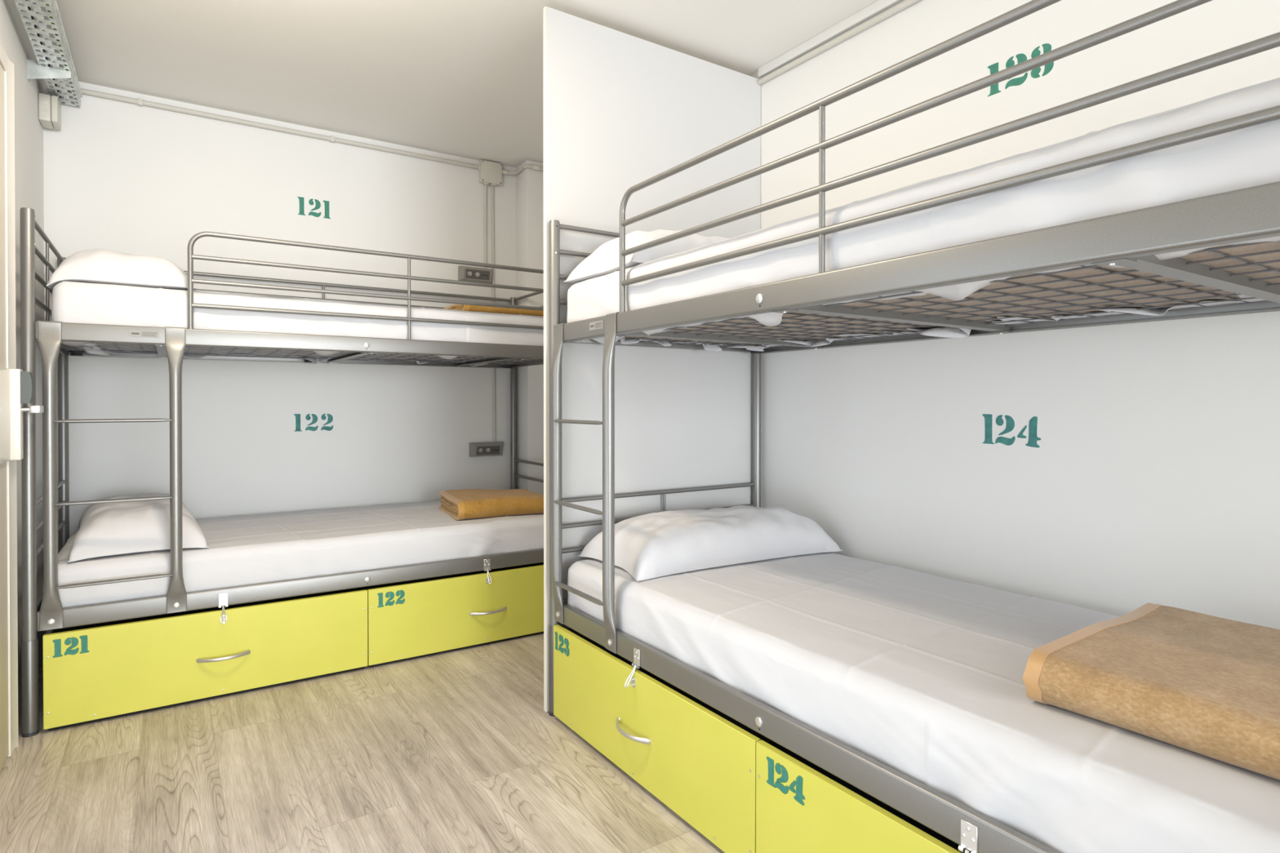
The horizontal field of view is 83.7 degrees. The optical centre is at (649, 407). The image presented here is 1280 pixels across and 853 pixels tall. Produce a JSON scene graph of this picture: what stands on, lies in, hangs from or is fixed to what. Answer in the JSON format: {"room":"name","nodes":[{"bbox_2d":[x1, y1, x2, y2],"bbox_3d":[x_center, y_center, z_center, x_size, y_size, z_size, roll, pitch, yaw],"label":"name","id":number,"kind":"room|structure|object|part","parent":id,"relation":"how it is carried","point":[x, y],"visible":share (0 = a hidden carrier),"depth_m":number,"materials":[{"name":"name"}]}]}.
{"room":"dormitory","nodes":[
{"label":"dormitory","id":0,"kind":"room"},
{"bbox_2d":[0,0,46,710],"bbox_3d":[0.340,-0.155,-1.360,0.100,2.462,10.568,0,0,-34],"label":"wall","id":1,"kind":"structure","parent":0,"point":[14,38],"depth_m":2.64,"materials":[{"name":"white paint"}]},
{"bbox_2d":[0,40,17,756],"bbox_3d":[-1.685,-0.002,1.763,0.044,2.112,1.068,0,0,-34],"label":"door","id":2,"kind":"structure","parent":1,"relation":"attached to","point":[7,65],"depth_m":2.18,"materials":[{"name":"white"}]},
{"bbox_2d":[0,64,44,773],"bbox_3d":[-1.679,0.022,1.811,0.108,2.050,1.020,0,0,-34],"label":"door","id":3,"kind":"structure","parent":1,"relation":"in","point":[16,385],"depth_m":2.11,"materials":[{"name":"beige paint"}]},
{"bbox_3d":[-1.914,0.005,2.214,0.046,0.024,0.088,0,0,-34],"label":"lever handle","id":4,"kind":"part","parent":3,"relation":"part of","materials":[{"name":"silver metal"}]},
{"bbox_2d":[14,0,82,107],"bbox_3d":[-1.912,-1.290,2.169,0.133,0.112,2.160,0,0,-34],"label":"cable tray","id":5,"kind":"object","parent":1,"relation":"attached to","point":[34,71],"visible":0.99,"depth_m":2.62,"materials":[{"name":"metal"}]},
{"bbox_2d":[26,0,61,97],"bbox_3d":[-1.931,-1.305,2.186,0.011,0.012,2.000,0,0,-34],"label":"cable","id":6,"kind":"object","parent":5,"relation":"in","point":[28,7],"visible":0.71,"depth_m":2.56,"materials":[{"name":"blue plastic"}]},
{"bbox_2d":[45,3,76,102],"bbox_3d":[-1.886,-1.305,2.217,0.013,0.014,2.000,0,0,-34],"label":"cable","id":7,"kind":"object","parent":5,"relation":"in","point":[46,3],"visible":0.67,"depth_m":2.56,"materials":[{"name":"green plastic"}]},
{"bbox_2d":[38,93,61,129],"bbox_3d":[-2.501,-1.234,2.977,0.062,0.110,0.115,0,0,-34],"label":"junction box","id":8,"kind":"object","parent":1,"relation":"attached to","point":[49,107],"visible":1,"depth_m":2.94,"materials":[{"name":"white plastic"}]},
{"bbox_3d":[-2.485,-1.234,2.989,0.022,0.108,0.112,0,0,-34],"label":"lid","id":9,"kind":"part","parent":8,"relation":"part of","materials":[{"name":"white plastic"}]},
{"bbox_2d":[43,78,515,634],"bbox_3d":[-1.573,-0.191,3.785,2.698,2.462,0.101,0,0,-34],"label":"wall","id":10,"kind":"structure","parent":0,"point":[259,437],"depth_m":3.53,"materials":[{"name":"white paint"}]},
{"bbox_2d":[65,84,479,168],"bbox_3d":[-1.748,-1.377,3.582,1.868,0.030,0.026,0,0,-34],"label":"conduit","id":11,"kind":"object","parent":10,"relation":"attached to","point":[139,101],"visible":0.92,"depth_m":3.49,"materials":[{"name":"grey plastic"}]},
{"bbox_2d":[457,265,493,283],"bbox_3d":[-0.991,-0.762,4.083,0.196,0.080,0.052,0,0,-34],"label":"outlet","id":12,"kind":"object","parent":10,"relation":"attached to","point":[467,273],"visible":1,"depth_m":4.06,"materials":[{"name":"grey plastic"}]},
{"bbox_2d":[484,184,486,268],"bbox_3d":[-0.950,-1.053,4.130,0.017,0.510,0.015,0,0,-34],"label":"conduit","id":13,"kind":"object","parent":10,"relation":"attached to","point":[485,185],"visible":0.68,"depth_m":4.12,"materials":[{"name":"grey plastic"}]},
{"bbox_2d":[469,441,503,457],"bbox_3d":[-0.939,0.240,4.125,0.196,0.080,0.052,0,0,-34],"label":"outlet","id":14,"kind":"object","parent":10,"relation":"attached to","point":[476,449],"visible":1,"depth_m":4.10,"materials":[{"name":"grey plastic"}]},
{"bbox_2d":[478,160,502,186],"bbox_3d":[-0.923,-1.353,4.128,0.130,0.132,0.046,0,0,-34],"label":"junction box","id":15,"kind":"object","parent":10,"relation":"attached to","point":[490,172],"visible":1,"depth_m":4.11,"materials":[{"name":"white plastic"}]},
{"bbox_2d":[491,186,495,442],"bbox_3d":[-0.910,-0.549,4.161,0.026,1.517,0.015,0,0,-34],"label":"conduit","id":16,"kind":"object","parent":10,"relation":"attached to","point":[492,187],"visible":0.67,"depth_m":4.16,"materials":[{"name":"grey plastic"}]},
{"bbox_2d":[502,164,543,174],"bbox_3d":[-0.635,-1.384,4.175,0.492,0.030,0.152,0,0,-11],"label":"conduit","id":17,"kind":"object","parent":10,"relation":"attached to","point":[526,166],"visible":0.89,"depth_m":4.13,"materials":[{"name":"grey plastic"}]},
{"bbox_2d":[515,160,543,495],"bbox_3d":[-0.607,-0.195,4.278,0.346,2.462,0.168,0,0,-34],"label":"wall","id":18,"kind":"structure","parent":10,"relation":"attached to","point":[529,182],"depth_m":4.15,"materials":[{"name":"white paint"}]},
{"bbox_2d":[0,633,724,852],"bbox_3d":[1.416,1.111,-0.624,2.698,0.080,10.768,0,0,-34],"label":"floor","id":19,"kind":"structure","parent":0,"point":[459,751],"depth_m":2.04,"materials":[{"name":"grey wood"}]},
{"bbox_2d":[42,587,368,731],"bbox_3d":[-1.751,0.887,2.888,0.994,0.317,0.838,0,0,-34],"label":"drawer","id":20,"kind":"object","parent":19,"relation":"on","point":[94,673],"visible":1,"depth_m":2.53,"materials":[{"name":"yellow"}]},
{"bbox_3d":[-1.525,0.895,2.558,0.169,0.016,0.038,0,0,-34],"label":"handle","id":21,"kind":"part","parent":20,"relation":"part of","materials":[{"name":"grey metal"}]},
{"bbox_2d":[19,207,543,737],"bbox_3d":[-1.388,0.201,3.238,2.103,1.686,0.999,0,0,-34],"label":"bunk bed","id":22,"kind":"object","parent":19,"relation":"on","point":[46,613],"visible":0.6,"depth_m":2.58,"materials":[{"name":"silver metal"}]},
{"bbox_3d":[-1.990,0.057,2.288,0.036,1.386,0.036,0,0,-34],"label":"post","id":23,"kind":"part","parent":22,"relation":"part of","materials":[{"name":"silver metal"}]},
{"bbox_3d":[-2.251,0.687,2.678,0.014,0.052,0.899,0,0,-34],"label":"rail","id":24,"kind":"part","parent":22,"relation":"part of","materials":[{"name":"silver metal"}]},
{"bbox_3d":[-2.251,-0.251,2.671,0.014,0.048,0.899,0,0,-34],"label":"rail","id":25,"kind":"part","parent":22,"relation":"part of","materials":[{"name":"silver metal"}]},
{"bbox_3d":[-2.509,0.052,3.056,0.036,1.386,0.036,0,0,-34],"label":"post","id":26,"kind":"part","parent":22,"relation":"part of","materials":[{"name":"silver metal"}]},
{"bbox_2d":[131,331,157,336],"bbox_3d":[-1.731,-0.253,2.447,0.073,0.015,0.001,0,0,-34],"label":"print","id":27,"kind":"object","parent":22,"relation":"attached to","point":[133,333],"depth_m":2.45,"materials":[{"name":"grey paper"}]},
{"bbox_3d":[-1.540,0.696,2.579,0.029,0.051,0.010,0,0,-34],"label":"hasp plate","id":28,"kind":"part","parent":22,"relation":"part of","materials":[{"name":"silver metal"}]},
{"bbox_3d":[-1.652,-0.257,3.625,2.026,0.060,0.034,0,0,-34],"label":"rail","id":29,"kind":"part","parent":22,"relation":"part of","materials":[{"name":"silver metal"}]},
{"bbox_3d":[-1.141,-0.252,2.869,2.026,0.060,0.034,0,0,-34],"label":"rail","id":30,"kind":"part","parent":22,"relation":"part of","materials":[{"name":"silver metal"}]},
{"bbox_3d":[-1.141,0.686,2.875,2.026,0.064,0.034,0,0,-34],"label":"rail","id":31,"kind":"part","parent":22,"relation":"part of","materials":[{"name":"silver metal"}]},
{"bbox_2d":[51,280,543,366],"bbox_3d":[-1.391,-0.326,3.251,1.986,0.224,0.922,0,0,-34],"label":"mattress","id":32,"kind":"object","parent":22,"relation":"on","point":[74,302],"visible":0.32,"depth_m":2.72,"materials":[{"name":"white fabric"}]},
{"bbox_2d":[45,248,196,290],"bbox_3d":[-2.049,-0.490,2.805,0.418,0.179,0.863,0,0,-35],"label":"pillow","id":33,"kind":"object","parent":32,"relation":"on","point":[101,266],"visible":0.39,"depth_m":2.49,"materials":[{"name":"white fabric"}]},
{"bbox_2d":[442,303,543,316],"bbox_3d":[-0.764,-0.460,3.476,0.437,0.052,0.428,0,0,-34],"label":"folded blanket","id":34,"kind":"object","parent":32,"relation":"on","point":[455,306],"visible":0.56,"depth_m":3.28,"materials":[{"name":"fabric"}]},
{"bbox_2d":[57,500,543,608],"bbox_3d":[-1.411,0.598,3.245,1.974,0.185,0.915,0,0,-34],"label":"mattress","id":35,"kind":"object","parent":22,"relation":"on","point":[255,548],"visible":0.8,"depth_m":2.87,"materials":[{"name":"white fabric"}]},
{"bbox_2d":[66,493,208,562],"bbox_3d":[-2.027,0.435,2.827,0.402,0.154,0.832,0,1,-37],"label":"pillow","id":36,"kind":"object","parent":35,"relation":"on","point":[107,529],"visible":0.75,"depth_m":2.55,"materials":[{"name":"white fabric"}]},
{"bbox_2d":[438,488,543,519],"bbox_3d":[-0.763,0.461,3.496,0.448,0.091,0.430,0,0,-28],"label":"folded blanket","id":37,"kind":"object","parent":35,"relation":"on","point":[464,504],"visible":0.98,"depth_m":3.35,"materials":[{"name":"fabric"}]},
{"bbox_3d":[-1.656,-0.626,3.628,2.060,0.018,0.017,0,0,-34],"label":"guard rail","id":38,"kind":"part","parent":22,"relation":"part of","materials":[{"name":"silver metal"}]},
{"bbox_3d":[-0.963,-0.456,2.979,1.621,0.357,0.018,0,0,-34],"label":"guard rail","id":39,"kind":"part","parent":22,"relation":"part of","materials":[{"name":"silver metal"}]},
{"bbox_3d":[-0.713,0.692,3.138,0.029,0.051,0.010,0,0,-34],"label":"hasp plate","id":40,"kind":"part","parent":22,"relation":"part of","materials":[{"name":"silver metal"}]},
{"bbox_3d":[-0.803,0.044,4.210,0.036,1.386,0.036,0,0,-34],"label":"post","id":41,"kind":"part","parent":22,"relation":"part of","materials":[{"name":"silver metal"}]},
{"bbox_3d":[-0.544,-0.259,3.825,0.014,0.048,0.899,0,0,-34],"label":"rail","id":42,"kind":"part","parent":22,"relation":"part of","materials":[{"name":"silver metal"}]},
{"bbox_2d":[357,562,543,666],"bbox_3d":[-0.925,0.884,3.447,0.994,0.317,0.838,0,0,-34],"label":"drawer","id":43,"kind":"object","parent":19,"relation":"on","point":[410,620],"visible":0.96,"depth_m":3.05,"materials":[{"name":"yellow"}]},
{"bbox_3d":[-0.699,0.891,3.117,0.169,0.016,0.038,0,0,-34],"label":"handle","id":44,"kind":"part","parent":43,"relation":"part of","materials":[{"name":"grey metal"}]},
{"bbox_2d":[542,5,760,712],"bbox_3d":[0.050,-0.164,2.729,0.990,2.418,0.018,0,0,-34],"label":"partition panel","id":45,"kind":"object","parent":19,"relation":"on","point":[622,110],"visible":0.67,"depth_m":2.66,"materials":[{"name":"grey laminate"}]},
{"bbox_2d":[553,624,777,852],"bbox_3d":[0.270,0.892,2.207,0.838,0.317,0.994,0,0,-34],"label":"drawer","id":46,"kind":"object","parent":19,"relation":"on","point":[696,759],"visible":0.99,"depth_m":1.88,"materials":[{"name":"yellow"}]},
{"bbox_3d":[-0.060,0.899,1.981,0.038,0.016,0.169,0,0,-34],"label":"handle","id":47,"kind":"part","parent":46,"relation":"part of","materials":[{"name":"grey metal"}]},
{"bbox_2d":[755,740,971,852],"bbox_3d":[0.828,0.898,1.381,0.838,0.317,0.994,0,0,-34],"label":"drawer","id":48,"kind":"object","parent":19,"relation":"on","point":[802,806],"visible":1,"depth_m":1.43,"materials":[{"name":"yellow wood"}]},
{"bbox_2d":[548,0,1279,852],"bbox_3d":[0.624,0.210,1.839,0.999,1.686,2.103,0,0,-34],"label":"bunk bed","id":49,"kind":"object","parent":19,"relation":"on","point":[1131,239],"visible":0.77,"depth_m":1.40,"materials":[{"name":"silver metal"}]},
{"bbox_3d":[-0.325,0.056,2.440,0.036,1.386,0.036,0,0,-34],"label":"post","id":50,"kind":"part","parent":49,"relation":"part of","materials":[{"name":"silver metal"}]},
{"bbox_2d":[590,321,602,328],"bbox_3d":[-0.164,-0.251,2.179,0.001,0.015,0.073,0,0,-34],"label":"print","id":51,"kind":"object","parent":49,"relation":"attached to","point":[593,324],"depth_m":2.18,"materials":[{"name":"grey paper"}]},
{"bbox_3d":[-0.039,0.700,1.994,0.010,0.051,0.029,0,0,-34],"label":"hasp plate","id":52,"kind":"part","parent":49,"relation":"part of","materials":[{"name":"silver metal"}]},
{"bbox_3d":[0.060,-0.251,2.699,0.899,0.048,0.014,0,0,-34],"label":"rail","id":53,"kind":"part","parent":49,"relation":"part of","materials":[{"name":"silver metal"}]},
{"bbox_3d":[0.443,0.052,2.959,0.036,1.386,0.036,0,0,-34],"label":"post","id":54,"kind":"part","parent":49,"relation":"part of","materials":[{"name":"silver metal"}]},
{"bbox_3d":[0.258,0.695,1.595,0.034,0.064,2.026,0,0,-34],"label":"rail","id":55,"kind":"part","parent":49,"relation":"part of","materials":[{"name":"silver metal"}]},
{"bbox_3d":[0.370,-0.445,1.410,0.018,0.357,1.621,0,0,-34],"label":"guard rail","id":56,"kind":"part","parent":49,"relation":"part of","materials":[{"name":"silver metal"}]},
{"bbox_3d":[0.258,-0.243,1.589,0.034,0.060,2.026,0,0,-34],"label":"rail","id":57,"kind":"part","parent":49,"relation":"part of","materials":[{"name":"silver metal"}]},
{"bbox_2d":[567,551,1279,852],"bbox_3d":[0.638,0.607,1.851,0.911,0.187,2.012,0,0,-34],"label":"mattress","id":58,"kind":"object","parent":49,"relation":"on","point":[920,674],"visible":0.84,"depth_m":1.42,"materials":[{"name":"white fabric"}]},
{"bbox_2d":[577,505,843,581],"bbox_3d":[0.222,0.436,2.517,0.852,0.157,0.412,0,0,-31],"label":"pillow","id":59,"kind":"object","parent":58,"relation":"on","point":[651,545],"visible":0.97,"depth_m":2.36,"materials":[{"name":"white fabric"}]},
{"bbox_2d":[1022,602,1279,780],"bbox_3d":[1.020,0.477,1.231,0.556,0.092,0.476,0,0,-36],"label":"folded blanket","id":60,"kind":"object","parent":58,"relation":"on","point":[1206,685],"visible":1,"depth_m":1.19,"materials":[{"name":"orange fabric"}]},
{"bbox_2d":[567,77,1279,351],"bbox_3d":[0.638,-0.316,1.845,0.913,0.224,2.009,0,0,-34],"label":"mattress","id":61,"kind":"object","parent":49,"relation":"on","point":[1248,157],"visible":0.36,"depth_m":1.25,"materials":[{"name":"white fabric"}]},
{"bbox_2d":[563,229,728,283],"bbox_3d":[0.187,-0.509,2.499,0.872,0.162,0.432,0,0,-34],"label":"pillow","id":62,"kind":"object","parent":61,"relation":"on","point":[605,260],"visible":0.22,"depth_m":2.24,"materials":[{"name":"white fabric"}]},
{"bbox_3d":[0.520,0.706,1.168,0.010,0.051,0.029,0,0,-34],"label":"hasp plate","id":63,"kind":"part","parent":49,"relation":"part of","materials":[{"name":"silver metal"}]},
{"bbox_3d":[1.014,-0.247,2.100,0.034,0.060,2.026,0,0,-34],"label":"rail","id":64,"kind":"part","parent":49,"relation":"part of","materials":[{"name":"silver metal"}]},
{"bbox_2d":[22,0,878,167],"bbox_3d":[1.416,-1.431,-0.641,2.698,0.080,10.768,0,0,-34],"label":"ceiling","id":65,"kind":"structure","parent":0,"point":[464,78],"depth_m":2.82,"materials":[{"name":"white paint"}]},
{"bbox_2d":[750,0,1279,629],"bbox_3d":[2.491,-0.166,0.095,0.101,2.462,10.568,0,0,-34],"label":"wall","id":66,"kind":"structure","parent":0,"point":[1117,469],"depth_m":2.05,"materials":[{"name":"white paint"}]},
{"bbox_2d":[757,0,919,84],"bbox_3d":[2.927,-1.352,-0.667,0.023,0.077,8.812,0,0,-34],"label":"conduit","id":67,"kind":"object","parent":66,"relation":"attached to","point":[780,64],"visible":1,"depth_m":2.64,"materials":[{"name":"grey plastic"}]}
]}

